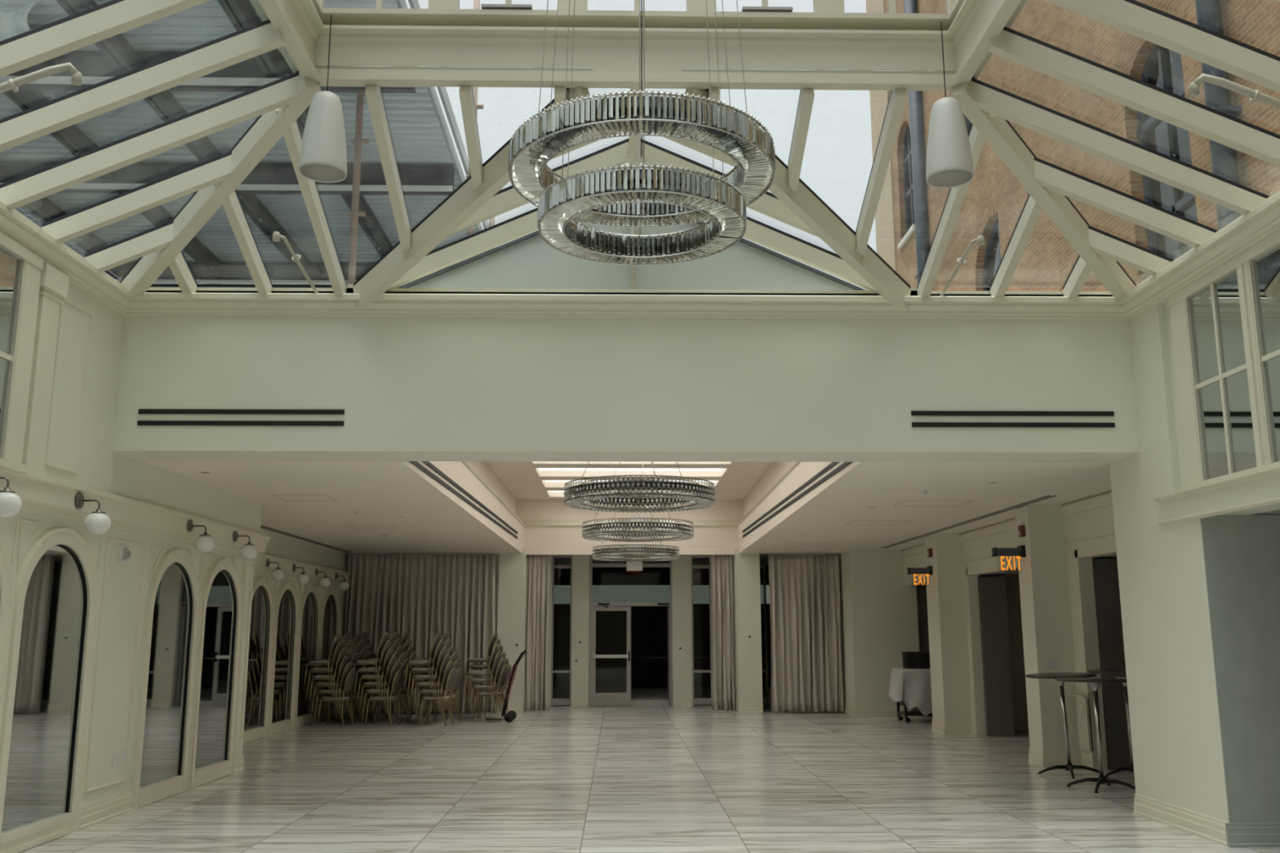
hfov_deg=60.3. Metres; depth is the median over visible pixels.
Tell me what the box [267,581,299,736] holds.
arched mirror
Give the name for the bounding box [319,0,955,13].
window
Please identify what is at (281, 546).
wall
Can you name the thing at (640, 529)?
ring chandelier
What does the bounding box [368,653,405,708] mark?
banquet chair
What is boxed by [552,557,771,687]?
wall
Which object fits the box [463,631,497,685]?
banquet chair
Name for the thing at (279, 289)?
trim
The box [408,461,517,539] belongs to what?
ceiling vent
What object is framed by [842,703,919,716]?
baseboard
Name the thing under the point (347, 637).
banquet chair
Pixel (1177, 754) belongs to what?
wall
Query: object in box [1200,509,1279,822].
wall
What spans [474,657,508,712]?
banquet chair
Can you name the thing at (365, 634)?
banquet chair
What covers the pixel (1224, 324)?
window
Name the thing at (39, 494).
trim
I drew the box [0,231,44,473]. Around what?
window
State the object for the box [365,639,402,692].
banquet chair
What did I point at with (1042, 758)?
baseboard
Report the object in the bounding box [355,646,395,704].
banquet chair
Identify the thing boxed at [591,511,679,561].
ring chandelier
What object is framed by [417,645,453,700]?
banquet chair
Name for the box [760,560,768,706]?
window
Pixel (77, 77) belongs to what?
pipe
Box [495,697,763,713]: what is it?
baseboard
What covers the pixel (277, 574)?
wall light
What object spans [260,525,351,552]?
ceiling vent
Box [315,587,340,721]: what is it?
arched mirror
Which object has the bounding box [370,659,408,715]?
banquet chair
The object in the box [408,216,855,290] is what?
wall
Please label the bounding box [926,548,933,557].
fire alarm
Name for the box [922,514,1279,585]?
wall
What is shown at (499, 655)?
banquet chair
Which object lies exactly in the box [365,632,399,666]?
banquet chair
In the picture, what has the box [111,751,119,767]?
switch plate
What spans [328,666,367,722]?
banquet chair
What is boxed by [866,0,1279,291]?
brick building
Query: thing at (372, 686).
banquet chair
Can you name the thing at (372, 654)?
banquet chair
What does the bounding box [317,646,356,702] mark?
banquet chair
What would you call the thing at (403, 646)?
banquet chair
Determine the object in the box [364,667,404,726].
banquet chair
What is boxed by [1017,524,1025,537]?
fire alarm
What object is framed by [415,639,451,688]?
banquet chair
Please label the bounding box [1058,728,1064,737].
outlet plate
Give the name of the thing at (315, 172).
speaker grille
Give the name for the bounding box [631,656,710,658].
railing
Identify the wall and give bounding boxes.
[0,510,254,835]
[43,280,262,533]
[111,290,1140,462]
[244,529,346,731]
[346,548,839,713]
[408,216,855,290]
[548,555,712,706]
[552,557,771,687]
[839,550,1028,730]
[903,491,1116,769]
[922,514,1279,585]
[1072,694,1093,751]
[1109,228,1279,822]
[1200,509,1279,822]
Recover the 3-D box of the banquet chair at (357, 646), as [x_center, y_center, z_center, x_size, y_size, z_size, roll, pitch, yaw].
[-5.349,4.415,19.739,0.541,0.958,0.420,-2,-11,10]
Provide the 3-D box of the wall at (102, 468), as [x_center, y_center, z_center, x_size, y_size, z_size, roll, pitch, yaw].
[-4.664,-0.707,7.066,0.450,1.880,12.880,0,-11,-1]
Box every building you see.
[0,0,495,288]
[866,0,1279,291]
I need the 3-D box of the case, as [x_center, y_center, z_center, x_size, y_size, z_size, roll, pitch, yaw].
[4.878,4.124,19.467,0.420,0.280,0.355,0,-11,-1]
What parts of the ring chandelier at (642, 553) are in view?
ring frame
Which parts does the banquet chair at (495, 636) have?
leg, seat, seat frame, leg, backrest, frame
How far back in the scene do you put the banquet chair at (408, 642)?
20.57 m
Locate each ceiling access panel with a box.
[271,494,337,501]
[346,524,395,528]
[845,520,910,524]
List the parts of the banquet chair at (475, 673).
leg, seat, seat frame, leg, frame, backrest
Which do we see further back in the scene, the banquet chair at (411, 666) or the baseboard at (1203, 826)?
the banquet chair at (411, 666)
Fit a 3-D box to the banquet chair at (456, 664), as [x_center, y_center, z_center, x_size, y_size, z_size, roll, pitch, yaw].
[-3.462,4.580,19.338,0.541,0.958,0.420,-2,-11,10]
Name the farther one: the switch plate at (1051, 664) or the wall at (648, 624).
the wall at (648, 624)
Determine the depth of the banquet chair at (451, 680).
18.65 m
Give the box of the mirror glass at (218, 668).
[195,570,235,769]
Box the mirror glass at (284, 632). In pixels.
[271,590,293,723]
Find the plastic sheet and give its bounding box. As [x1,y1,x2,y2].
[0,0,39,40]
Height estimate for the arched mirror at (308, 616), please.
2.375 m
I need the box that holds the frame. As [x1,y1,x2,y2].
[0,0,1279,310]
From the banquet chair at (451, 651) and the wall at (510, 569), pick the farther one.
the wall at (510, 569)
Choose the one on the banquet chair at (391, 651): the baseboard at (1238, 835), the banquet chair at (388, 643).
the banquet chair at (388, 643)
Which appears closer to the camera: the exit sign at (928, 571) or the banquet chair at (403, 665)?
the exit sign at (928, 571)
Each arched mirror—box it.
[0,527,99,852]
[130,548,201,810]
[189,557,244,789]
[243,577,275,743]
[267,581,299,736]
[293,584,321,728]
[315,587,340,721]
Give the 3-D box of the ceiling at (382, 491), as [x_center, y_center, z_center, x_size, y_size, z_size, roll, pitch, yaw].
[1.410,1.341,17.124,14.500,0.580,14.700,0,-11,-1]
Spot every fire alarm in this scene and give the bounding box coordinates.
[117,545,130,562]
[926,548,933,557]
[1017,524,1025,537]
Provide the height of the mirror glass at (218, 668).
2.080 m
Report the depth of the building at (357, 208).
24.50 m
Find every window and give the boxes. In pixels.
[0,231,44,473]
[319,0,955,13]
[538,468,723,492]
[550,555,572,706]
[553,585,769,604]
[691,555,712,706]
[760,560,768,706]
[1166,230,1279,493]
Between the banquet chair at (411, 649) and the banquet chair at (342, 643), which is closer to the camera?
the banquet chair at (342, 643)
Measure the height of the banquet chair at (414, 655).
0.958 m
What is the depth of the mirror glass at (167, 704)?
10.74 m
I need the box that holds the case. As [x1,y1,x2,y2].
[902,651,929,668]
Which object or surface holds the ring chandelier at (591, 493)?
hanging from the skylight
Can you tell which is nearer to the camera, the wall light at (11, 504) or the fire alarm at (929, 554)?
the wall light at (11, 504)
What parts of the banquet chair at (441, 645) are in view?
leg, seat frame, seat, leg, frame, backrest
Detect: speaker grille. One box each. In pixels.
[299,164,345,181]
[927,169,973,186]
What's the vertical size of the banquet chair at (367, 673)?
0.958 m
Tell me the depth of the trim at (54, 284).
8.18 m
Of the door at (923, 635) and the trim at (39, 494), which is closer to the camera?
the trim at (39, 494)
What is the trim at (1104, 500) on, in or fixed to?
attached to the wall at (1046, 574)
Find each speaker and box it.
[297,14,346,182]
[925,21,973,187]
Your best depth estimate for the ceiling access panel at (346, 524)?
15.83 m
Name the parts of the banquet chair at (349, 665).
leg, leg, seat frame, seat, leg, frame, backrest, leg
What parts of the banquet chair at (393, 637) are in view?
backrest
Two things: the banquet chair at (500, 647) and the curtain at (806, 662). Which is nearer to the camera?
the banquet chair at (500, 647)
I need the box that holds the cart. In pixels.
[896,701,932,723]
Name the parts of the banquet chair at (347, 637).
backrest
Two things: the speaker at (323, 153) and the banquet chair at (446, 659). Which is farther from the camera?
the banquet chair at (446, 659)
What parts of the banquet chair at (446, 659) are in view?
leg, seat frame, seat, leg, frame, backrest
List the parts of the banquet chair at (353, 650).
backrest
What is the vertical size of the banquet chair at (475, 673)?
0.958 m
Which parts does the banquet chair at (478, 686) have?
leg, leg, seat, seat frame, leg, frame, backrest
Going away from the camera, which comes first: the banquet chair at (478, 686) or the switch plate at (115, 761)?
the switch plate at (115, 761)
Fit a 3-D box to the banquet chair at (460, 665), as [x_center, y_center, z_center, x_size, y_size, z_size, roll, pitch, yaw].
[-3.487,4.797,19.857,0.541,0.958,0.420,-2,-11,10]
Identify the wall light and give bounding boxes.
[0,476,22,517]
[74,493,111,534]
[186,520,215,552]
[232,531,257,559]
[266,558,284,580]
[292,564,309,584]
[315,568,330,587]
[334,573,349,590]
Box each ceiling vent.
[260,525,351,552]
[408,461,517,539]
[742,462,852,537]
[880,495,1056,548]
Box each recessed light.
[198,471,212,473]
[986,481,999,484]
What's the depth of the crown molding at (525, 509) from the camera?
22.39 m
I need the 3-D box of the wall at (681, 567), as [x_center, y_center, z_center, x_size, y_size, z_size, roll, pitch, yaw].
[-0.222,4.314,23.711,4.210,3.300,0.400,0,-11,-1]
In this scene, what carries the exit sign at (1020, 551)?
attached to the wall at (1046, 574)
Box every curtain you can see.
[338,553,495,713]
[524,555,550,711]
[711,555,735,710]
[768,553,844,711]
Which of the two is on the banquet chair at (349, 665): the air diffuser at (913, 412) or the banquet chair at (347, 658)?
the banquet chair at (347, 658)
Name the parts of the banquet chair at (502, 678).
leg, leg, seat, seat frame, leg, frame, leg, backrest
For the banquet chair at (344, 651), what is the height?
0.958 m
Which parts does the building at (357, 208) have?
edge rail, edge rail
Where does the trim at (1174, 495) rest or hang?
attached to the wall at (1177, 754)
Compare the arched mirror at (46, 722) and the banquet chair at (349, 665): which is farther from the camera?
the banquet chair at (349, 665)
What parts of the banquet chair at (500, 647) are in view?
leg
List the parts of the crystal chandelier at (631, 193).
crystal rod, crystal rod, crystal rod, crystal rod, crystal rod, crystal rod, crystal rod, crystal rod, crystal rod, crystal rod, crystal rod, crystal rod, crystal rod, crystal rod, crystal rod, crystal rod, crystal rod, crystal rod, crystal rod, crystal rod, crystal rod, crystal rod, crystal rod, crystal rod, crystal rod, crystal rod, crystal rod, crystal rod, crystal rod, crystal rod, crystal rod, crystal rod, crystal rod, crystal rod, crystal rod, crystal rod, crystal rod, crystal rod, crystal rod, crystal rod, crystal rod, crystal rod, crystal rod, crystal rod, crystal rod, crystal rod, crystal rod, crystal rod, crystal rod, crystal rod, crystal rod, crystal rod, crystal rod, crystal rod, crystal rod, crystal rod, crystal rod, crystal rod, crystal rod, crystal rod, crystal rod, crystal rod, crystal rod, crystal rod, crystal rod, crystal rod, crystal rod, crystal rod, crystal rod, crystal rod, crystal rod, crystal rod, crystal rod, crystal rod, crystal rod, crystal rod, crystal rod, crystal rod, crystal rod, crystal rod, crystal rod, crystal rod, crystal rod, crystal rod, crystal rod, crystal rod, crystal rod, crystal rod, crystal rod, crystal rod, crystal rod, crystal rod, crystal rod, crystal rod, crystal rod, crystal rod, crystal rod, crystal rod, crystal rod, crystal rod, crystal rod, crystal rod, crystal rod, crystal rod, crystal rod, crystal rod, crystal rod, crystal rod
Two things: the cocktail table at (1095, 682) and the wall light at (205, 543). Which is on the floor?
the cocktail table at (1095, 682)
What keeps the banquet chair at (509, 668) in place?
on the floor
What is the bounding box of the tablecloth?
[888,667,932,715]
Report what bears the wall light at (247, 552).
attached to the wall at (122, 579)
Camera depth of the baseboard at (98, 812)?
9.40 m
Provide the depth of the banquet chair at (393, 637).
19.52 m
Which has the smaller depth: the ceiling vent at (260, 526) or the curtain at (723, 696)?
the ceiling vent at (260, 526)
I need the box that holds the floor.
[18,704,1279,852]
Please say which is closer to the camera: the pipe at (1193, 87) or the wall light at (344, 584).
the pipe at (1193, 87)
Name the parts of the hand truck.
toe plate, panel, frame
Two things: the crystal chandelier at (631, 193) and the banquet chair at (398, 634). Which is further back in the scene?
the banquet chair at (398, 634)
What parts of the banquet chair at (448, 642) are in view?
backrest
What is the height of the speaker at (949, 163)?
1.160 m
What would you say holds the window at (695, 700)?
in the wall at (681, 567)
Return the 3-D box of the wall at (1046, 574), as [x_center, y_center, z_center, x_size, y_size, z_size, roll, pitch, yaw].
[4.992,2.821,15.370,0.600,3.180,11.150,0,-11,-1]
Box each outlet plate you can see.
[120,749,127,763]
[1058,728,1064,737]
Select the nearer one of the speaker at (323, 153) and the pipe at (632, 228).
the speaker at (323, 153)
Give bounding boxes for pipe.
[0,62,82,93]
[272,231,318,293]
[630,219,635,288]
[940,235,985,296]
[1188,73,1279,109]
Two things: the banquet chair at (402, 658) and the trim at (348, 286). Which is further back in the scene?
the banquet chair at (402, 658)
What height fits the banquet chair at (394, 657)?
0.958 m
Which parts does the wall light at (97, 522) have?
plate, arm, globe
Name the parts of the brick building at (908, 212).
window sill, pane, pane, pane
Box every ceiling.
[142,461,1111,560]
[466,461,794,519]
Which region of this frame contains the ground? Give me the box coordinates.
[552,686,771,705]
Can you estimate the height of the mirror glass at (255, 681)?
2.080 m
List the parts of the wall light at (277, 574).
plate, arm, globe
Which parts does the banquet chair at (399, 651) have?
backrest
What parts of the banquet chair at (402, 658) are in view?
backrest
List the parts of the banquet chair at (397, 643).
backrest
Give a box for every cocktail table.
[1024,672,1098,778]
[1054,677,1135,793]
[1087,668,1133,777]
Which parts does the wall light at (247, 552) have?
plate, arm, globe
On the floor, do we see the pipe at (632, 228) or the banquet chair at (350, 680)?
the banquet chair at (350, 680)
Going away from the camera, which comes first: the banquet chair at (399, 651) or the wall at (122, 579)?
the wall at (122, 579)
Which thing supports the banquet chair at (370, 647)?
on the banquet chair at (372, 654)
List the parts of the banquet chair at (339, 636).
leg, seat, seat frame, leg, frame, backrest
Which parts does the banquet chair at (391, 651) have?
leg, leg, seat, seat frame, leg, frame, backrest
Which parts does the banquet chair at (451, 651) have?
backrest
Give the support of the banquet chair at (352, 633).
on the banquet chair at (354, 640)
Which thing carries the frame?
attached to the wall at (407, 388)
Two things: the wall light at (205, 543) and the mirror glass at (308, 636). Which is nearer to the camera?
the wall light at (205, 543)
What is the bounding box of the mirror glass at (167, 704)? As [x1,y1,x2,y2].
[139,563,191,787]
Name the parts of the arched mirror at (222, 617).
sill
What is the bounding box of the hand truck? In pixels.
[485,649,526,722]
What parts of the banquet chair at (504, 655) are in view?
leg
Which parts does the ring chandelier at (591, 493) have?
ring frame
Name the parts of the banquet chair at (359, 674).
leg, leg, seat, leg, backrest, leg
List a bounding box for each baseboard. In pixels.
[80,754,244,830]
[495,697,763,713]
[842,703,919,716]
[931,719,1093,768]
[1133,793,1228,846]
[1225,822,1279,848]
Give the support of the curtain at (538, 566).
hanging from the wall at (510, 569)
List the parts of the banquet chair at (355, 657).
backrest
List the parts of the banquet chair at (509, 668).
leg, leg, leg, backrest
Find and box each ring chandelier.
[563,461,715,512]
[582,461,693,542]
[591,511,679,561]
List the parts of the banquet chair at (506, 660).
leg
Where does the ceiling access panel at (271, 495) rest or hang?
attached to the ceiling at (382, 491)
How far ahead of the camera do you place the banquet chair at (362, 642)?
20.20 m
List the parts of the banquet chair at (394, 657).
leg, seat frame, seat, leg, backrest, frame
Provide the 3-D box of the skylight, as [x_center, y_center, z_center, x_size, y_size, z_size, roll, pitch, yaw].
[-0.122,0.276,16.303,5.200,0.140,12.560,0,-11,-1]
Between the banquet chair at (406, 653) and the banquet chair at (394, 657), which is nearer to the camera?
the banquet chair at (394, 657)
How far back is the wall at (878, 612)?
20.76 m
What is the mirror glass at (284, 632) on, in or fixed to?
attached to the arched mirror at (280, 691)
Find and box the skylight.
[485,461,773,499]
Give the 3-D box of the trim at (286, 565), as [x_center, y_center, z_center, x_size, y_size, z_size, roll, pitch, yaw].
[-5.651,2.255,17.606,0.104,0.260,8.940,0,-11,-1]
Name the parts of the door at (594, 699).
open door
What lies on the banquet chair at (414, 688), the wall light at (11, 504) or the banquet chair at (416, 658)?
the banquet chair at (416, 658)
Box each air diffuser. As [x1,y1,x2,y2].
[137,408,344,426]
[911,410,1115,427]
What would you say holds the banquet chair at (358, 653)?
on the banquet chair at (360, 660)
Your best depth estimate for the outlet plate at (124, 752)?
9.70 m
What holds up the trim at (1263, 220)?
attached to the wall at (1177, 754)
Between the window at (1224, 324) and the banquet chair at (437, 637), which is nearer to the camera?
the window at (1224, 324)
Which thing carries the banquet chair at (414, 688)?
on the floor
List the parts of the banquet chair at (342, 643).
leg, seat frame, seat, leg, backrest, frame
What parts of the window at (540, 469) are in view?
glass pane, glass pane, glass pane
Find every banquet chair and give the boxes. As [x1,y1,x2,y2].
[302,632,343,689]
[305,639,346,697]
[308,646,348,704]
[311,653,351,711]
[312,632,351,688]
[313,660,354,719]
[315,639,354,695]
[316,667,356,726]
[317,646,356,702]
[318,639,356,693]
[319,632,354,666]
[320,645,359,700]
[320,653,359,710]
[323,652,361,707]
[323,662,362,717]
[325,659,361,715]
[325,666,364,724]
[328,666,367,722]
[340,672,373,719]
[342,694,374,711]
[343,652,370,706]
[344,686,377,718]
[346,665,371,713]
[351,632,390,689]
[353,639,392,697]
[354,632,363,644]
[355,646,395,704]
[356,639,365,652]
[359,645,368,697]
[359,653,398,711]
[361,660,400,719]
[362,632,368,639]
[362,639,400,694]
[363,651,375,704]
[364,638,370,646]
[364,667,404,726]
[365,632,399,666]
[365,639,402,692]
[365,645,403,700]
[367,644,373,653]
[368,645,405,699]
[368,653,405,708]
[369,632,397,680]
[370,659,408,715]
[371,652,408,706]
[373,658,410,713]
[373,666,411,723]
[374,631,408,679]
[376,665,413,720]
[377,638,411,687]
[386,657,418,710]
[386,665,421,718]
[404,631,441,689]
[404,651,417,703]
[406,639,444,697]
[406,644,414,688]
[409,646,448,704]
[412,653,450,711]
[413,631,448,680]
[413,631,449,686]
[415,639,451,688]
[415,660,453,719]
[417,639,452,691]
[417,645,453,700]
[417,667,456,726]
[420,653,457,709]
[422,652,457,706]
[422,659,459,716]
[425,658,460,713]
[426,666,462,724]
[429,665,462,719]
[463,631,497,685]
[463,644,498,699]
[466,638,500,692]
[466,650,502,706]
[468,644,502,698]
[469,657,505,713]
[471,651,506,705]
[472,664,507,720]
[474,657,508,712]
[477,665,511,719]
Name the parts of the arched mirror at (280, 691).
sill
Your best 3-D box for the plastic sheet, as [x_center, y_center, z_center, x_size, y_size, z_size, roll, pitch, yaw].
[-10.915,-7.185,18.635,2.197,1.544,1.222,2,-11,-11]
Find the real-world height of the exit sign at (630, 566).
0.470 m
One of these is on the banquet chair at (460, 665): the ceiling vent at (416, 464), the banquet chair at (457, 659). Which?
the banquet chair at (457, 659)
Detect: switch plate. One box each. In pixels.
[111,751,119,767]
[1047,659,1058,669]
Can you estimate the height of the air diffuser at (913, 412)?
0.140 m
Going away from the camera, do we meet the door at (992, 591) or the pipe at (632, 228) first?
the pipe at (632, 228)
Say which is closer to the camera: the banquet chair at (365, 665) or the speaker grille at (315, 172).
the speaker grille at (315, 172)
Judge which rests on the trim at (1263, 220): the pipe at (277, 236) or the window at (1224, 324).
the pipe at (277, 236)
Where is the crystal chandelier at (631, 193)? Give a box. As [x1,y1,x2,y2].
[508,0,775,265]
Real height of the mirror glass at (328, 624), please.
2.080 m
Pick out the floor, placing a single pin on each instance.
(698, 778)
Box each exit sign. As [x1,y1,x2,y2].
[626,557,642,570]
[906,565,933,585]
[991,545,1026,569]
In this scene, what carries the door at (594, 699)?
in the wall at (681, 567)
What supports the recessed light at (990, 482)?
in the ceiling at (382, 491)
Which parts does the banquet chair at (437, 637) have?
leg, seat, seat frame, leg, frame, backrest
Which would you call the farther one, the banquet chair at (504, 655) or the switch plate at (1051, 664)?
the banquet chair at (504, 655)
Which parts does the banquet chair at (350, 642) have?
backrest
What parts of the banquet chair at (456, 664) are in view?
leg, backrest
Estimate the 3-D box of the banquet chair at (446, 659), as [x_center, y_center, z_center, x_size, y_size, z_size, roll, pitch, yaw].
[-3.536,4.362,18.819,0.541,0.958,0.420,-2,-11,10]
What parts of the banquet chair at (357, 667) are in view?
leg, backrest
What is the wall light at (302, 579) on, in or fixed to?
attached to the wall at (281, 546)
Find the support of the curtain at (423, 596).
hanging from the ceiling at (382, 491)
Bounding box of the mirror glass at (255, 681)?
[244,586,267,730]
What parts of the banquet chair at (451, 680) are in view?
leg, leg, seat, seat frame, leg, frame, backrest, leg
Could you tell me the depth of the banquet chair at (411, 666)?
20.00 m
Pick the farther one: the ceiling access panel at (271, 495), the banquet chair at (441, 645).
the banquet chair at (441, 645)
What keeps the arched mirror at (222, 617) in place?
attached to the wall at (122, 579)
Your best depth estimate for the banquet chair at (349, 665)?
18.60 m
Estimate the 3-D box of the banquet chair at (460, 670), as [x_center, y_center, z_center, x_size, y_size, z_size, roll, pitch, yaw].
[-3.407,4.695,19.307,0.541,0.958,0.420,-2,-11,10]
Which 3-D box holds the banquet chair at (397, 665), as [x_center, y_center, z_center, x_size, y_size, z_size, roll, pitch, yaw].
[-4.403,4.494,18.868,0.541,0.958,0.420,-2,-11,10]
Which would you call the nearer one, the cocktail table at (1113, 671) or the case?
the cocktail table at (1113, 671)
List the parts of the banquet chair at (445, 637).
backrest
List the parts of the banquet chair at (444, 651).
leg, seat, seat frame, leg, backrest, frame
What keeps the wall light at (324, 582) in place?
attached to the wall at (281, 546)
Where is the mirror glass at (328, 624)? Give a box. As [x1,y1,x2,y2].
[319,595,334,711]
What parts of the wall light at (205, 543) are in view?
plate, arm, globe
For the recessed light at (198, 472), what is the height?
0.008 m
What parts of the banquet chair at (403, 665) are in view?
backrest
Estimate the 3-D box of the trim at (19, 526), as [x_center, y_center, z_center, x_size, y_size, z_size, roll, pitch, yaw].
[-4.984,2.559,12.485,0.870,2.134,17.414,1,-11,-6]
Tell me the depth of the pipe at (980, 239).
9.31 m
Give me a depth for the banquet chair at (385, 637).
18.84 m
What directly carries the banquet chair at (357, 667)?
on the banquet chair at (359, 674)
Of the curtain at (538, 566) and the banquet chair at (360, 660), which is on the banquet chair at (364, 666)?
the banquet chair at (360, 660)
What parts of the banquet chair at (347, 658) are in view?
leg, seat frame, seat, leg, frame, backrest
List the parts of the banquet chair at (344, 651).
leg, seat frame, seat, leg, frame, backrest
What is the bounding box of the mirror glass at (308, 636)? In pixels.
[297,592,315,716]
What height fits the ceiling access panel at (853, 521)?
0.005 m
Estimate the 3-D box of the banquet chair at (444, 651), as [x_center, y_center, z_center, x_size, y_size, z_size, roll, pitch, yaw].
[-3.591,4.247,18.850,0.541,0.958,0.420,-2,-11,10]
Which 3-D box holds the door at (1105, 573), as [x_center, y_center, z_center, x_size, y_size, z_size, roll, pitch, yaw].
[6.947,2.746,12.870,3.190,2.390,0.070,0,-11,-1]
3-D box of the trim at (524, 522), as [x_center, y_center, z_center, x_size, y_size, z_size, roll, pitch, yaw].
[-0.093,0.834,16.271,4.700,0.150,12.502,0,-11,-1]
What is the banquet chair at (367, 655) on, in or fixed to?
on the banquet chair at (365, 665)
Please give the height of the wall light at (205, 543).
0.330 m
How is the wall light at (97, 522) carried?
attached to the wall at (122, 579)
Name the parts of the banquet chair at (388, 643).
leg, seat frame, seat, leg, frame, backrest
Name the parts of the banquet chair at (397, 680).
leg, leg, seat, seat frame, leg, backrest, frame, leg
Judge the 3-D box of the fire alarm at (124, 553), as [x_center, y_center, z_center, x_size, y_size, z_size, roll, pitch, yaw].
[-4.519,1.118,9.671,0.050,0.140,0.160,0,-11,-1]
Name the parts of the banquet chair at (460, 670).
leg, seat, backrest, frame, leg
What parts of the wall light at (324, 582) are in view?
globe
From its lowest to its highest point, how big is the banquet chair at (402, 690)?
0.958 m
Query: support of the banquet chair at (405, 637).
on the banquet chair at (408, 642)
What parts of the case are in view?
lid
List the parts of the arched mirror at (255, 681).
sill, arch casing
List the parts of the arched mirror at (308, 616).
sill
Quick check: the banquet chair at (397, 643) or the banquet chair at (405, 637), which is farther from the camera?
the banquet chair at (405, 637)
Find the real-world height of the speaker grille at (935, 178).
0.008 m
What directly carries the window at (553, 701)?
in the wall at (681, 567)
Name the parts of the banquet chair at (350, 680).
leg, leg, seat, seat frame, leg, frame, backrest, leg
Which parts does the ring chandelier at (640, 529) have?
ring frame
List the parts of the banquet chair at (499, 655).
leg, seat, leg, frame, backrest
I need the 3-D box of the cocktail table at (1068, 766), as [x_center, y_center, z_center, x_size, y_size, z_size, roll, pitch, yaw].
[4.702,3.304,12.226,0.759,1.106,0.759,-4,-11,19]
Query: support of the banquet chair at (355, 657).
on the banquet chair at (357, 667)
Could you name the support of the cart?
on the floor
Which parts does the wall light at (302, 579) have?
plate, globe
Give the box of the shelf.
[1072,694,1089,697]
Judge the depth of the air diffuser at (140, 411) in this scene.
9.43 m
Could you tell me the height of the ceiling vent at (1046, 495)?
0.014 m
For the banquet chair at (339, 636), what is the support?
on the banquet chair at (342, 643)
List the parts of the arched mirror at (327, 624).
sill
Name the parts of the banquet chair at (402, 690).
leg, seat, frame, backrest, leg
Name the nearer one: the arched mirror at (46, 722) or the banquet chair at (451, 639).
the arched mirror at (46, 722)
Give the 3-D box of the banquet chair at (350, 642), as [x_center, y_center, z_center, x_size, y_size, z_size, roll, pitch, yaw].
[-5.326,4.214,19.310,0.541,0.958,0.420,-2,-11,10]
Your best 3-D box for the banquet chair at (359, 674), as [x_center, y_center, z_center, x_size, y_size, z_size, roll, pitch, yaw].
[-5.105,4.675,19.185,0.541,0.958,0.420,-2,-11,10]
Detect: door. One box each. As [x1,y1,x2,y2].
[588,555,672,706]
[916,585,930,667]
[977,577,1014,735]
[1092,558,1130,768]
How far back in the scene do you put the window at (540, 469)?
19.02 m
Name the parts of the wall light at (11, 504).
arm, globe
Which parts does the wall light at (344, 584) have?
globe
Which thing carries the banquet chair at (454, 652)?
on the banquet chair at (457, 659)
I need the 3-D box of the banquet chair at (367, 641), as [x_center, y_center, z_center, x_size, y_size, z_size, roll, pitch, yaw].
[-5.375,4.471,20.695,0.541,0.958,0.420,-2,-11,10]
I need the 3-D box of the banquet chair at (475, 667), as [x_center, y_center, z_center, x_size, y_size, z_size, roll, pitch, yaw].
[-2.877,4.407,20.371,0.541,0.958,0.420,-2,-11,10]
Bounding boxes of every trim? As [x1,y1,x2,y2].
[0,191,1279,319]
[0,466,270,557]
[0,514,340,793]
[13,189,1279,296]
[22,262,93,475]
[253,553,350,585]
[346,284,917,295]
[462,461,799,526]
[901,492,1116,768]
[1152,465,1279,524]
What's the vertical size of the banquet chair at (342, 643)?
0.958 m
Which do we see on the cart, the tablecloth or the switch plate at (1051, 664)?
the tablecloth
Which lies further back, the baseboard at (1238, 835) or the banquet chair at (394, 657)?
the banquet chair at (394, 657)
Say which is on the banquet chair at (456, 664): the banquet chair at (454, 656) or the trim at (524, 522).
the banquet chair at (454, 656)
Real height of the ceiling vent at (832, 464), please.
0.325 m
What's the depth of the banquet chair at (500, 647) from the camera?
20.21 m
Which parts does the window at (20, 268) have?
glass pane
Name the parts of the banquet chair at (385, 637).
seat frame, seat, leg, frame, backrest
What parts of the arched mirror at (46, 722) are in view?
sill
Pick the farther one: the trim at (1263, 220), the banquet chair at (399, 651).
the banquet chair at (399, 651)
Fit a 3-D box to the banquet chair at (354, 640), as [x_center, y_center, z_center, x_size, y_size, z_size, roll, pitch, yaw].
[-5.405,4.300,19.770,0.541,0.958,0.420,-2,-11,10]
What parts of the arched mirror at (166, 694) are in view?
sill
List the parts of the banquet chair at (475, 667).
leg, seat frame, seat, frame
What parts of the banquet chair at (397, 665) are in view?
leg, leg, seat frame, seat, leg, frame, backrest, leg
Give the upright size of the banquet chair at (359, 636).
0.958 m
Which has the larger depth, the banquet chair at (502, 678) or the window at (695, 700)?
the window at (695, 700)
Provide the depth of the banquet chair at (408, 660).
20.01 m
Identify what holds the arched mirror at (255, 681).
attached to the wall at (281, 546)
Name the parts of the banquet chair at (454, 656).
backrest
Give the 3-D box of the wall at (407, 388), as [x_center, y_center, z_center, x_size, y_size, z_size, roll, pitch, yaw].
[-0.069,-0.431,9.859,8.950,1.419,0.570,0,-11,-1]
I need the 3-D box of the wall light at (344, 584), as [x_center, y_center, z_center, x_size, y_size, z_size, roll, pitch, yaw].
[-5.552,2.894,20.571,0.262,0.330,0.195,0,-11,-1]
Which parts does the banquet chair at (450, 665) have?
leg, leg, seat, seat frame, leg, backrest, frame, leg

